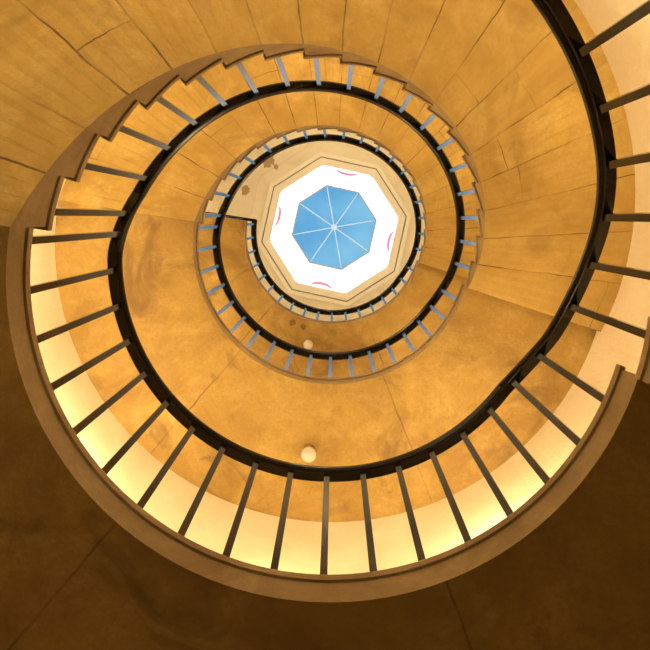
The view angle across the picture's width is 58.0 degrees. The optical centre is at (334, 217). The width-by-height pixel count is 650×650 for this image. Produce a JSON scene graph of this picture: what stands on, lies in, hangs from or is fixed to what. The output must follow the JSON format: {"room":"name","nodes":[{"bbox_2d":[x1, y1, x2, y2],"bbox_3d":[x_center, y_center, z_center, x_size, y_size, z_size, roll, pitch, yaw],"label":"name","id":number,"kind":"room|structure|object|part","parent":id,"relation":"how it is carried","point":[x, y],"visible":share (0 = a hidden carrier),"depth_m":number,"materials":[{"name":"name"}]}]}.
{"room":"spiral stairwell","nodes":[
{"label":"spiral stairwell","id":0,"kind":"room"},
{"bbox_2d":[218,129,424,320],"bbox_3d":[-0.020,0.231,12.275,4.900,0.150,4.900,0,-90,0],"label":"ceiling","id":1,"kind":"structure","parent":0,"point":[240,204],"depth_m":12.20,"materials":[{"name":"beige paint"}]},
{"bbox_2d":[257,152,410,305],"bbox_3d":[-0.020,0.231,13.375,3.000,2.470,3.000,-33,-90,0],"label":"skylight","id":2,"kind":"object","parent":1,"relation":"attached to","point":[300,276],"visible":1,"depth_m":12.49,"materials":[{"name":"white"}]},
{"bbox_3d":[-0.020,0.231,14.315,2.040,0.090,2.040,-33,-90,0],"label":"curb frame","id":3,"kind":"part","parent":2,"relation":"part of","materials":[{"name":"grey"}]},
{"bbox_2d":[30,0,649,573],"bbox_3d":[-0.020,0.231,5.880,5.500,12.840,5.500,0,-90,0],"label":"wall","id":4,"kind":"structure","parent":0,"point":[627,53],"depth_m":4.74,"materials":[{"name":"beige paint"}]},
{"bbox_2d":[237,128,423,319],"bbox_3d":[-0.020,0.231,12.190,4.540,0.040,4.540,12,-90,0],"label":"trim","id":5,"kind":"structure","parent":4,"relation":"attached to","point":[309,143],"depth_m":12.17,"materials":[{"name":"beige paint"}]},
{"bbox_3d":[-0.020,0.231,-0.615,5.500,0.150,5.500,0,-90,0],"label":"floor","id":6,"kind":"structure","parent":0,"visible":0},
{"bbox_2d":[0,0,649,649],"bbox_3d":[-0.020,0.231,3.855,4.900,8.790,4.900,0,-90,0],"label":"spiral staircase","id":7,"kind":"structure","parent":6,"relation":"on","point":[83,566],"depth_m":3.92,"materials":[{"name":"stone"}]},
{"bbox_2d":[303,339,312,348],"bbox_3d":[-0.366,1.732,8.018,0.130,0.155,0.130,0,-90,0],"label":"ceiling lamp","id":8,"kind":"object","parent":7,"relation":"attached to","point":[308,344],"visible":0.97,"depth_m":7.96,"materials":[{"name":"white glass"}]},
{"bbox_2d":[301,444,315,462],"bbox_3d":[-0.227,2.049,5.088,0.130,0.155,0.130,0,-90,0],"label":"ceiling lamp","id":9,"kind":"object","parent":7,"relation":"attached to","point":[308,454],"visible":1,"depth_m":5.04,"materials":[{"name":"white glass"}]},
{"bbox_2d":[30,0,649,573],"bbox_3d":[-0.387,0.383,4.464,3.420,9.700,2.625,-23,-90,0],"label":"stair railing","id":10,"kind":"object","parent":7,"relation":"on","point":[555,14],"visible":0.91,"depth_m":3.36,"materials":[{"name":"black metal"}]},
{"bbox_3d":[-0.378,0.384,4.957,3.405,8.714,2.626,-23,-90,0],"label":"handrail","id":11,"kind":"part","parent":10,"relation":"part of","materials":[{"name":"black metal"}]}
]}

